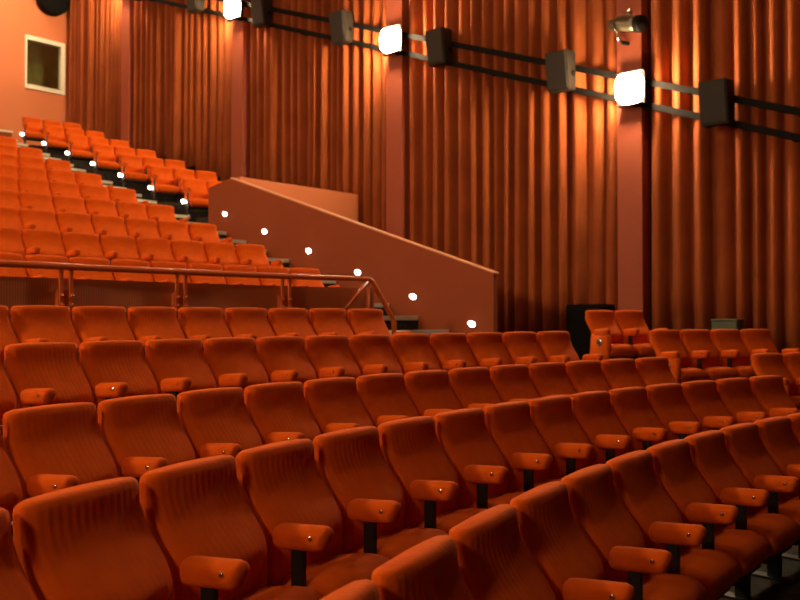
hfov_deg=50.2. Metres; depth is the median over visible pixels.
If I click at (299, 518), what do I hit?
seat
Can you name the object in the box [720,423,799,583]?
seat
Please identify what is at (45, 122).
seat
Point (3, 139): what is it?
seat
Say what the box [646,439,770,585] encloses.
seat
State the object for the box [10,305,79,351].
seat
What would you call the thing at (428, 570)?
seat
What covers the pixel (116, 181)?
floor
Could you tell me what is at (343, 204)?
wall
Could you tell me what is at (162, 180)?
seat
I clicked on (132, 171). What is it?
seat
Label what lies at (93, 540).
seat
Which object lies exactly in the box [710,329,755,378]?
seat
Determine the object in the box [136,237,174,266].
seat
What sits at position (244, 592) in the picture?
seat cushion
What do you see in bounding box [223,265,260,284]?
seat
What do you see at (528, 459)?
seat
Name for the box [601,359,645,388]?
seat
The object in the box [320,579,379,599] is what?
seat
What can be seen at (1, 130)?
trim
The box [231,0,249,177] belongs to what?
pillar
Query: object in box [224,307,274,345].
seat
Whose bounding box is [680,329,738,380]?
seat
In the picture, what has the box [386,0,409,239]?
pillar
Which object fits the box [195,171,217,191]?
seat
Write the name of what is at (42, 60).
window pane
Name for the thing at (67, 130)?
seat
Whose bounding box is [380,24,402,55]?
floodlight
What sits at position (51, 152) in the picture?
floor
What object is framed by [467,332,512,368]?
seat
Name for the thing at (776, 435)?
seat
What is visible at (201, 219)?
floor
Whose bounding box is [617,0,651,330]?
pillar
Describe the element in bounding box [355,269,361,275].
step light
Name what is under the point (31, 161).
seat
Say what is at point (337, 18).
grille
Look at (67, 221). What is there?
seat
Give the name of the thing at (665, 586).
seat cushion
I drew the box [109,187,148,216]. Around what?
seat
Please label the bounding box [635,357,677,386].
seat
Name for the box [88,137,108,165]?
seat
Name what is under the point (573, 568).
seat
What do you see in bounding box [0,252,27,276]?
seat
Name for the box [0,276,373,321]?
wall
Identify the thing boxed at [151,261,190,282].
seat
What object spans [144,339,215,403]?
seat
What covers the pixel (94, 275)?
seat
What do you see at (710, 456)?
seat
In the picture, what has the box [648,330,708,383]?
seat
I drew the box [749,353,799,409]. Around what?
seat
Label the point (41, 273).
seat
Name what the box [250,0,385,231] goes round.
curtain
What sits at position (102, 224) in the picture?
seat
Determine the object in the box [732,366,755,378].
seat cushion
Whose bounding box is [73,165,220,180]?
floor
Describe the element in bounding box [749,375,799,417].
seat
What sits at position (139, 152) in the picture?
seat
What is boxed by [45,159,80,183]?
seat
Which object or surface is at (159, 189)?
seat cushion
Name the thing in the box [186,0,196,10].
grille
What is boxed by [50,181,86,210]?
seat
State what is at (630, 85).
floodlight
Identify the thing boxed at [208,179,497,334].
wall
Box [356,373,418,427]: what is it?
seat
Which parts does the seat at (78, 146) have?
backrest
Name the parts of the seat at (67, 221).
armrest, backrest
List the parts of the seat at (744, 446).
backrest, armrest post, leg, armrest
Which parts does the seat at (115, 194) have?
backrest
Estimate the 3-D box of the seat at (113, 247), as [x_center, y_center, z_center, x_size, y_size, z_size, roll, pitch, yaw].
[-3.883,-0.469,11.984,0.566,0.907,0.588,-1,-2,45]
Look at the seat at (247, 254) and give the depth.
13.51 m
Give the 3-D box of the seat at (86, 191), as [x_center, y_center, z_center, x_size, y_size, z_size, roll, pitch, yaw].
[-5.580,-1.687,15.720,0.588,0.907,0.566,1,-1,-42]
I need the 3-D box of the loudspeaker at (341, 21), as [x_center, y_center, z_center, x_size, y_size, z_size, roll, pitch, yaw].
[-1.379,-6.344,19.882,0.504,0.738,0.373,-1,-1,42]
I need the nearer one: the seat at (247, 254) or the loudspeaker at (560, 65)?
the seat at (247, 254)
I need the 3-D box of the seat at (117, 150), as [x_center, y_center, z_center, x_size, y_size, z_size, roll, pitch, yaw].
[-6.916,-3.444,21.563,0.588,0.907,0.566,1,-1,-37]
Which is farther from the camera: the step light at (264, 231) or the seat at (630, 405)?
the step light at (264, 231)
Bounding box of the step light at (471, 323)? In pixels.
[468,320,476,327]
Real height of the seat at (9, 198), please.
0.907 m
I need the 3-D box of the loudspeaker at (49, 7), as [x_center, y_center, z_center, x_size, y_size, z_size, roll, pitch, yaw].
[-11.803,-10.280,29.000,0.360,1.200,1.004,-1,-1,42]
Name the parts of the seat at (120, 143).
backrest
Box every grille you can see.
[42,0,67,12]
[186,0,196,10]
[250,0,263,25]
[329,10,344,42]
[425,28,443,63]
[545,50,567,90]
[567,309,596,359]
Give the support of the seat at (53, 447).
on the floor
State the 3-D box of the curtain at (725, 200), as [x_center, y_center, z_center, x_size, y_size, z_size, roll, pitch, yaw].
[6.293,-5.266,13.453,5.171,13.948,0.324,-1,-1,42]
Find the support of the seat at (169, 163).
on the floor at (146, 194)
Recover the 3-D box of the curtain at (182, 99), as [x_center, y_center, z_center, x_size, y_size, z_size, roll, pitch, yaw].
[-6.336,-7.489,24.847,5.154,9.062,0.312,-1,-1,42]
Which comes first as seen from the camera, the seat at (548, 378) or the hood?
the seat at (548, 378)
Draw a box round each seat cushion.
[26,132,44,138]
[48,141,67,148]
[71,150,92,157]
[97,161,118,168]
[125,172,147,180]
[155,185,178,193]
[179,187,184,193]
[186,198,208,206]
[232,586,323,599]
[277,553,389,596]
[351,528,448,559]
[413,508,486,533]
[467,492,523,508]
[514,479,560,491]
[611,344,637,357]
[634,343,655,356]
[643,573,708,599]
[648,549,740,599]
[681,368,708,383]
[686,529,770,577]
[702,367,738,380]
[721,513,799,556]
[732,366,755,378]
[754,500,799,538]
[787,494,798,499]
[790,396,799,409]
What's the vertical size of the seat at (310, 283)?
0.907 m
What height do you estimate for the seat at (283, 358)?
0.907 m
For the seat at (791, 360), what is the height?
0.907 m
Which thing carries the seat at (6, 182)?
on the floor
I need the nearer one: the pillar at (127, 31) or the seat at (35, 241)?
the seat at (35, 241)
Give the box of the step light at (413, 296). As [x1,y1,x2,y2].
[409,293,417,300]
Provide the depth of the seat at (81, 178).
17.04 m
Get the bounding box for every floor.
[28,145,163,162]
[50,154,195,173]
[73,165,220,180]
[101,176,151,189]
[132,188,183,202]
[157,202,207,218]
[190,217,207,223]
[719,545,799,599]
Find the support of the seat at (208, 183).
on the floor at (201, 219)
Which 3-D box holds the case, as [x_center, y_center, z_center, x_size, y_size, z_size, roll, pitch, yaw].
[5.125,0.815,13.324,0.435,1.038,0.320,-1,-1,42]
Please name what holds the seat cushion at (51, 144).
on the seat at (55, 139)
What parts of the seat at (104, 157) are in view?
backrest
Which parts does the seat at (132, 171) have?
leg, backrest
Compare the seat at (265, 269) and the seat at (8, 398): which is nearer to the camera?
the seat at (8, 398)
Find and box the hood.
[632,15,647,32]
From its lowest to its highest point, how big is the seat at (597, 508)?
0.907 m
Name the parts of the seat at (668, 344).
backrest, armrest, panel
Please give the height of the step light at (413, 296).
0.135 m
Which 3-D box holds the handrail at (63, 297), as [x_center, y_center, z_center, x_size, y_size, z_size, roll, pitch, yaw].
[-4.099,0.267,6.986,1.264,1.365,12.877,-1,-1,33]
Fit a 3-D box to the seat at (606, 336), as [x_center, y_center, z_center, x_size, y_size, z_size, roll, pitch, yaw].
[2.946,0.594,12.034,0.591,0.907,0.566,1,-1,-29]
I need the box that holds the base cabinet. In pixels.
[566,304,614,359]
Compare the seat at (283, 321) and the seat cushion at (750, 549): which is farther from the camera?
the seat at (283, 321)
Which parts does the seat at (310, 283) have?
backrest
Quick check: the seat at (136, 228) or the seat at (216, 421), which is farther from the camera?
the seat at (136, 228)
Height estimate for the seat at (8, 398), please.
0.907 m
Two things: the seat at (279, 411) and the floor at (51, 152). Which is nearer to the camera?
the seat at (279, 411)
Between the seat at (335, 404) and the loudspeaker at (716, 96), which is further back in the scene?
the loudspeaker at (716, 96)
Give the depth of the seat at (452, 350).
8.76 m
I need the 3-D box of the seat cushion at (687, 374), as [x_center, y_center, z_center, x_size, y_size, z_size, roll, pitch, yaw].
[3.574,0.947,10.678,0.516,0.190,0.318,1,-1,-29]
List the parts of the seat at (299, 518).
backrest, armrest post, armrest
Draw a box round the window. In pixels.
[24,34,65,95]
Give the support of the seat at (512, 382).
on the floor
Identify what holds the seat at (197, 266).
on the floor
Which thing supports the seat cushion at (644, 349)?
on the seat at (632, 325)
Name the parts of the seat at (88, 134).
backrest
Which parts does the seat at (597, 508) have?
backrest, armrest post, armrest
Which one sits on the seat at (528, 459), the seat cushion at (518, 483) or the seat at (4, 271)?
the seat cushion at (518, 483)
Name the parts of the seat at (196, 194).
leg, armrest, backrest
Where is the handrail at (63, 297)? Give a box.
[0,260,395,335]
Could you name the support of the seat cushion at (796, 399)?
on the seat at (762, 364)
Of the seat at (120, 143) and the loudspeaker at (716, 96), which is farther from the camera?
the seat at (120, 143)
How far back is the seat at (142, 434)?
4.50 m
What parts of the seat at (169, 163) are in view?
backrest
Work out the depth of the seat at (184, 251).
12.80 m
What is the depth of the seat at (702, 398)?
7.42 m
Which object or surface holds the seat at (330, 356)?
on the floor
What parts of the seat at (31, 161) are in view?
backrest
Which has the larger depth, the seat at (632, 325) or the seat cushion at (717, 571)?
the seat at (632, 325)
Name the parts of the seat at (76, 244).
armrest, backrest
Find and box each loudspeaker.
[36,0,68,15]
[186,0,204,13]
[250,0,271,28]
[329,9,352,45]
[425,27,451,67]
[545,49,575,93]
[698,78,733,127]
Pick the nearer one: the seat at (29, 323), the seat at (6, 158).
the seat at (29, 323)
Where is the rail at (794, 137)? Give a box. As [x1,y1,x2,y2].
[148,0,799,141]
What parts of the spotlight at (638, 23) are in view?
handle, knob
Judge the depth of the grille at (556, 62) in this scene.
15.81 m
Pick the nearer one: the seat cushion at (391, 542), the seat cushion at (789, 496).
the seat cushion at (391, 542)
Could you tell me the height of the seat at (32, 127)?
0.907 m
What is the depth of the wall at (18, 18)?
28.40 m
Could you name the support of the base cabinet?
on the floor
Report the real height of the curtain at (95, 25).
7.772 m
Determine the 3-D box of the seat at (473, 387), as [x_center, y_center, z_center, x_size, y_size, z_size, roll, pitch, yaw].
[0.729,1.022,7.064,0.566,0.907,0.588,-1,-2,44]
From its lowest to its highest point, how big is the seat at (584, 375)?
0.907 m
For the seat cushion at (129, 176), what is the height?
0.190 m
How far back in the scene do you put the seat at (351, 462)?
4.10 m
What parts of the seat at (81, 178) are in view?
backrest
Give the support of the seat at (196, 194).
on the staircase
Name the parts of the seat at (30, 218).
armrest, backrest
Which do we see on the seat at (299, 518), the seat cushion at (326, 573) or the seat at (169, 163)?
the seat cushion at (326, 573)
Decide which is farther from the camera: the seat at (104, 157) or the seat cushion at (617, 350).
the seat at (104, 157)
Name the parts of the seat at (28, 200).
armrest, backrest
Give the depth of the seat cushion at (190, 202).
18.33 m
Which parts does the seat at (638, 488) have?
backrest, armrest post, armrest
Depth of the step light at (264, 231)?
16.58 m
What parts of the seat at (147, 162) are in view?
backrest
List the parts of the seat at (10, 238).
backrest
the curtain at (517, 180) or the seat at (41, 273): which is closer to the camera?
the seat at (41, 273)
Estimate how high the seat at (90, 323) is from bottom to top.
0.907 m
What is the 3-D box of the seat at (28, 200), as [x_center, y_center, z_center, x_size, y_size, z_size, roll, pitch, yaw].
[-5.801,-1.296,13.719,0.566,0.907,0.588,-1,-2,44]
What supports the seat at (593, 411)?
on the floor
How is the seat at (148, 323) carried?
on the floor
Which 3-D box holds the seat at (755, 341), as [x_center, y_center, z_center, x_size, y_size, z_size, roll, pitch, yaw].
[4.970,0.845,11.518,0.655,0.907,0.566,0,-1,-24]
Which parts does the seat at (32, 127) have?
backrest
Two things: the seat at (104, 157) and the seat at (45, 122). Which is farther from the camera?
the seat at (45, 122)
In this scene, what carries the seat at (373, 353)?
on the floor
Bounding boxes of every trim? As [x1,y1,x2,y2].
[0,129,12,132]
[230,177,498,273]
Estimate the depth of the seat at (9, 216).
12.23 m
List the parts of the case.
lid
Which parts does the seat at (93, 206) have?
armrest, backrest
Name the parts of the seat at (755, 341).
backrest, armrest, armrest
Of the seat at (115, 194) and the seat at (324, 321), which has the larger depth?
the seat at (115, 194)
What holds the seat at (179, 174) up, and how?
on the floor at (179, 209)
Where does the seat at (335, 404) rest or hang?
on the floor
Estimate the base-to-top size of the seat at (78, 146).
0.907 m
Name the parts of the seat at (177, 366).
armrest post, armrest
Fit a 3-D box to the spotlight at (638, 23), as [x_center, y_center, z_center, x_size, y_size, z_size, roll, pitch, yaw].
[4.007,-4.824,14.988,0.621,0.564,0.646,0,-1,-2]
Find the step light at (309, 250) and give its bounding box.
[306,247,312,254]
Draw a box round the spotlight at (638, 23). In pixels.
[608,8,647,44]
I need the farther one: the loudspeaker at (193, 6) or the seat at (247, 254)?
the loudspeaker at (193, 6)
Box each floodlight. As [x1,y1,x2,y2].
[224,0,243,21]
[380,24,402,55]
[615,69,644,107]
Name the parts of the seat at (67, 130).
backrest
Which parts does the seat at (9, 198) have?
backrest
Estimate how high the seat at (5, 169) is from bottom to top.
0.907 m
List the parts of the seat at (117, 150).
backrest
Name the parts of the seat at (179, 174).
leg, armrest, backrest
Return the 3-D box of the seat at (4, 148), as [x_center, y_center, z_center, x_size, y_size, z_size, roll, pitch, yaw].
[-8.465,-2.927,18.335,0.588,0.907,0.566,1,-2,-43]
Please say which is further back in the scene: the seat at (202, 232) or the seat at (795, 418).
the seat at (202, 232)
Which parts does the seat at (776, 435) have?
backrest, leg, armrest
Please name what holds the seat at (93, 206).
on the floor
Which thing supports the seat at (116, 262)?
on the floor
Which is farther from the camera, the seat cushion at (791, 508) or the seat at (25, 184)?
the seat at (25, 184)
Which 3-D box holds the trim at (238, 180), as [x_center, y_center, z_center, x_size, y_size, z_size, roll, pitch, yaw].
[-0.975,-1.448,15.214,6.570,2.185,0.124,-1,-1,42]
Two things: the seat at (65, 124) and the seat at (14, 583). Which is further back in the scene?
the seat at (65, 124)
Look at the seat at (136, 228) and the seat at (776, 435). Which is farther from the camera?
the seat at (136, 228)
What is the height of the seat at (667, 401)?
0.907 m
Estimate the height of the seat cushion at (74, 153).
0.190 m
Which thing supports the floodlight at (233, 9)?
attached to the pillar at (240, 137)
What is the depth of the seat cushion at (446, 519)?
4.48 m
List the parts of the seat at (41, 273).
armrest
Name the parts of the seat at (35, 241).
armrest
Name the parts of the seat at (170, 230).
armrest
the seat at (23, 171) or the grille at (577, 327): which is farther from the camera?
the seat at (23, 171)
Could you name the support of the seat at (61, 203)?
on the floor
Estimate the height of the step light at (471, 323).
0.135 m
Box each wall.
[0,0,69,145]
[0,132,11,136]
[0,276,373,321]
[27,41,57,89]
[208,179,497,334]
[236,177,357,221]
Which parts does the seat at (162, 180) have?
leg, armrest, backrest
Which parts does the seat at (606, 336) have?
panel, armrest, backrest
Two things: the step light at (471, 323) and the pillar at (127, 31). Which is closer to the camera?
the step light at (471, 323)
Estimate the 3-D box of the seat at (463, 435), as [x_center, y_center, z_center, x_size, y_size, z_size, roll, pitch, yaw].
[0.520,1.123,5.048,0.566,0.907,0.588,-1,-1,37]
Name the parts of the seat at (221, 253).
armrest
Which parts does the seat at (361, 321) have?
armrest, backrest, armrest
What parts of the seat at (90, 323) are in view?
armrest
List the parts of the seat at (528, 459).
armrest post, armrest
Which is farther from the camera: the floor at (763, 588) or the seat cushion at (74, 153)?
the seat cushion at (74, 153)
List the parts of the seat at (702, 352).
armrest post, backrest, armrest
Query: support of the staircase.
on the floor
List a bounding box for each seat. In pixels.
[0,136,24,153]
[0,144,18,165]
[0,153,18,176]
[0,163,19,190]
[0,175,20,206]
[0,189,22,226]
[0,206,24,248]
[0,226,27,275]
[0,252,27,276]
[0,305,18,357]
[0,347,17,424]
[0,425,22,521]
[0,508,38,599]
[1,402,116,499]
[3,342,92,408]
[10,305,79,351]
[11,477,172,599]
[18,147,51,170]
[18,156,48,181]
[18,166,51,195]
[18,178,55,213]
[19,192,59,229]
[20,117,44,143]
[20,208,65,252]
[21,229,65,256]
[25,255,68,278]
[42,125,67,153]
[43,120,61,145]
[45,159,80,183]
[47,169,81,197]
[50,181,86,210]
[53,195,93,228]
[57,212,101,248]
[62,232,112,274]
[63,122,81,133]
[65,128,84,155]
[65,134,92,163]
[69,257,113,279]
[71,306,134,343]
[75,172,112,197]
[78,340,157,412]
[80,184,109,207]
[85,131,104,148]
[85,198,126,230]
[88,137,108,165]
[90,144,118,173]
[92,215,127,241]
[97,394,194,483]
[100,235,139,264]
[109,139,129,161]
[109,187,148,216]
[111,259,153,281]
[114,146,135,176]
[116,201,147,227]
[118,154,147,186]
[125,218,159,246]
[127,306,185,349]
[136,149,155,164]
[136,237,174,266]
[139,455,323,599]
[142,157,163,189]
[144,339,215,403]
[146,204,188,232]
[148,166,178,202]
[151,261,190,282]
[157,220,190,253]
[164,159,185,185]
[171,240,207,268]
[173,168,195,202]
[176,387,261,459]
[177,307,231,347]
[181,178,208,217]
[188,223,232,248]
[188,263,226,283]
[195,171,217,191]
[203,337,268,390]
[204,242,238,269]
[206,181,220,198]
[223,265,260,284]
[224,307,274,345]
[235,244,282,271]
[235,439,389,596]
[244,382,320,444]
[256,336,315,385]
[257,266,292,285]
[268,308,315,343]
[289,268,339,286]
[303,377,372,433]
[304,335,360,378]
[308,308,353,337]
[313,426,448,559]
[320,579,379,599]
[347,309,412,337]
[349,334,401,375]
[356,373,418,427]
[371,535,472,599]
[377,416,486,533]
[391,333,440,374]
[404,370,461,417]
[430,333,477,371]
[433,408,523,508]
[448,367,502,408]
[449,504,555,599]
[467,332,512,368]
[483,401,560,492]
[490,364,540,402]
[502,331,546,365]
[510,481,635,599]
[528,362,575,396]
[528,396,593,479]
[537,331,602,363]
[561,464,708,599]
[565,360,611,392]
[570,391,631,465]
[584,310,637,359]
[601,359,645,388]
[606,450,740,599]
[609,387,667,451]
[614,310,668,359]
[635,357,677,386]
[646,383,701,441]
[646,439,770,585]
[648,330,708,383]
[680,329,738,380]
[681,380,734,431]
[684,430,799,599]
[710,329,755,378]
[715,378,767,424]
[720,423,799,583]
[740,329,799,359]
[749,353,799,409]
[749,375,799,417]
[754,416,799,560]
[783,352,799,395]
[787,412,799,444]
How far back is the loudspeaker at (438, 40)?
17.79 m
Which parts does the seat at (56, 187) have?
backrest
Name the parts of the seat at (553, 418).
armrest post, armrest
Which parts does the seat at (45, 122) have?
backrest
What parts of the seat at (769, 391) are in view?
armrest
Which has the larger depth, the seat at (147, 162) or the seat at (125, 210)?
the seat at (147, 162)
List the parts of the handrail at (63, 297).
post, post, post, post, post, post, post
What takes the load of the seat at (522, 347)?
on the floor
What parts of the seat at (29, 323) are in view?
armrest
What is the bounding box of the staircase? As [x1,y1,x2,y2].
[17,140,448,335]
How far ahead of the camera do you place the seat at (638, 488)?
4.31 m
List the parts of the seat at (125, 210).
armrest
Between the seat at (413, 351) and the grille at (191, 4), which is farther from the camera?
the grille at (191, 4)
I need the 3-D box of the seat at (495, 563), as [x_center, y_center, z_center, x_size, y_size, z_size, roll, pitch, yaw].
[0.490,1.248,3.031,0.566,0.907,0.588,-1,-1,30]
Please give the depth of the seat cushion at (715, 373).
10.79 m
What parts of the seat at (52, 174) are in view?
backrest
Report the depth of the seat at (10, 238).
10.95 m
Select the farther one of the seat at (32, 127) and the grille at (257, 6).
the seat at (32, 127)
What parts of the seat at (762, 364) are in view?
backrest, armrest, panel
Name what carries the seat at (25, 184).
on the floor
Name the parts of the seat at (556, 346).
backrest, armrest, armrest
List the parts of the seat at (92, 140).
backrest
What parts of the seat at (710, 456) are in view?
backrest, armrest post, leg, armrest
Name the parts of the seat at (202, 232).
armrest, armrest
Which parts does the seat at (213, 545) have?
backrest, armrest post, armrest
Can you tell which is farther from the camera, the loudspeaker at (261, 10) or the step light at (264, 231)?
the loudspeaker at (261, 10)
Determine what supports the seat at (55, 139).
on the floor at (62, 157)
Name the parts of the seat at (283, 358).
armrest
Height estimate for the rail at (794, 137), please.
10.499 m
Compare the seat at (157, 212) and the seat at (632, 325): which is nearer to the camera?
the seat at (632, 325)
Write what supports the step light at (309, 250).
attached to the wall at (451, 293)
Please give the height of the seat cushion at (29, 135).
0.190 m
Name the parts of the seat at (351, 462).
backrest, armrest post, armrest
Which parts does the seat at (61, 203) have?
armrest, backrest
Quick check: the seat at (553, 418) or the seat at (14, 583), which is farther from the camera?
the seat at (553, 418)
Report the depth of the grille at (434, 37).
17.79 m
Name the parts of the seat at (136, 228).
armrest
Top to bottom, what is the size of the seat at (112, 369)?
0.907 m
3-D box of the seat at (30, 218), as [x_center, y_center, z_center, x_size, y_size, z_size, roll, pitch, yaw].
[-5.220,-0.890,12.458,0.566,0.907,0.588,-1,-2,43]
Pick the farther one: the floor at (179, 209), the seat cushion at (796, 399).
the floor at (179, 209)
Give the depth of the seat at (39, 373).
5.41 m
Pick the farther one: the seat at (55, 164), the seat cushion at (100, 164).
the seat cushion at (100, 164)
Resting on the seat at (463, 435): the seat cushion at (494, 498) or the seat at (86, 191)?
the seat cushion at (494, 498)
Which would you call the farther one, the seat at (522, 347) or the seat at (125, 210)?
the seat at (125, 210)
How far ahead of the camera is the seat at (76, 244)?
11.65 m
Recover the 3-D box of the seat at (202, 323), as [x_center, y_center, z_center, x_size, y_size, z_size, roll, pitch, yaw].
[-1.792,0.519,8.163,0.566,0.907,0.588,-1,-1,41]
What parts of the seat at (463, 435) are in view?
armrest post, armrest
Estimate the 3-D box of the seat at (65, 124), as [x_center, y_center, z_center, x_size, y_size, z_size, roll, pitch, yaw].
[-9.400,-4.677,24.548,0.588,0.907,0.566,1,-1,-37]
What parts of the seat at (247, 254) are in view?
armrest, armrest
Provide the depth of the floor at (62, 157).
22.81 m
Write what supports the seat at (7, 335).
on the floor
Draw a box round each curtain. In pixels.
[69,0,121,140]
[133,0,231,181]
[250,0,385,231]
[409,0,617,334]
[651,0,799,352]
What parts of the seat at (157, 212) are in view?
armrest, backrest, armrest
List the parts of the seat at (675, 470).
backrest, armrest post, armrest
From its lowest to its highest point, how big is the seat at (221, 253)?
0.907 m
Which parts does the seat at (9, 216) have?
backrest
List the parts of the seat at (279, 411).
armrest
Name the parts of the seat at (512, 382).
armrest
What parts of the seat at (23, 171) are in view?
backrest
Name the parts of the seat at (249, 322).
armrest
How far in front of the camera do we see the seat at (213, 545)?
3.21 m
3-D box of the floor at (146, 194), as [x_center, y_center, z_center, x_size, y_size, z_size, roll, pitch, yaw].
[-4.978,-0.224,21.406,4.488,4.678,1.360,1,-1,-33]
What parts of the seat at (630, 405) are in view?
armrest post, armrest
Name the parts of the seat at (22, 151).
backrest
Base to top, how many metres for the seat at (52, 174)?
0.907 m
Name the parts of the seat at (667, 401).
armrest post, armrest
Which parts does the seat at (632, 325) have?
armrest post, backrest, armrest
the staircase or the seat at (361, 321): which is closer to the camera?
the seat at (361, 321)
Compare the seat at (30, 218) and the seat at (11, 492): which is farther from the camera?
the seat at (30, 218)
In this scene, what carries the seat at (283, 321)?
on the floor
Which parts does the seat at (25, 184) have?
backrest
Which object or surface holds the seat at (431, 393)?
on the floor
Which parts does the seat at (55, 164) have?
backrest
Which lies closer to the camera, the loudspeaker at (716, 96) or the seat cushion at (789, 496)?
the seat cushion at (789, 496)
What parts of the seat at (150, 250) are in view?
armrest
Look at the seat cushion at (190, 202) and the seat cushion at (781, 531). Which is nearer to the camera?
the seat cushion at (781, 531)
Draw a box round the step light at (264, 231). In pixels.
[262,228,267,234]
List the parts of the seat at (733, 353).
armrest post, backrest, armrest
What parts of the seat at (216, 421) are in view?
armrest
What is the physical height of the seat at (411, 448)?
0.907 m
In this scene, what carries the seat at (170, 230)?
on the floor
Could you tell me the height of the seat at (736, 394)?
0.907 m
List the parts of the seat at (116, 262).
armrest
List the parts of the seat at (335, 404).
armrest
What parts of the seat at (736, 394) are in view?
armrest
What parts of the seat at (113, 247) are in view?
armrest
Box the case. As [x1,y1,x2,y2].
[711,319,744,329]
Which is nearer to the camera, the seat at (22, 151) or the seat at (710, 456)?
the seat at (710, 456)
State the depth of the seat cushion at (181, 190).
19.47 m
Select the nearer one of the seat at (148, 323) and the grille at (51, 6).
the seat at (148, 323)
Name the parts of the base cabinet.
lid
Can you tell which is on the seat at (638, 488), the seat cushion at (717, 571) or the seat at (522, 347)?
the seat cushion at (717, 571)
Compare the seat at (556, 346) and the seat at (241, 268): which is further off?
the seat at (241, 268)
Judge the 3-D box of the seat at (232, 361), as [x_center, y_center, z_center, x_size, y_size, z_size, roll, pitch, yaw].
[-1.213,0.752,6.719,0.566,0.907,0.588,-1,-1,38]
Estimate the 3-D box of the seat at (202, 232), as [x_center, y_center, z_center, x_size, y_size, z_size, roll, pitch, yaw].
[-3.217,-0.854,14.351,0.652,0.907,0.566,1,-1,-40]
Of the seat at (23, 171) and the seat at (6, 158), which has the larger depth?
the seat at (6, 158)
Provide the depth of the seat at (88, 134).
23.78 m
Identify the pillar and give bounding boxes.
[121,0,133,147]
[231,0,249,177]
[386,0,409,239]
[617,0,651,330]
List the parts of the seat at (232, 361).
armrest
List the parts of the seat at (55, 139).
backrest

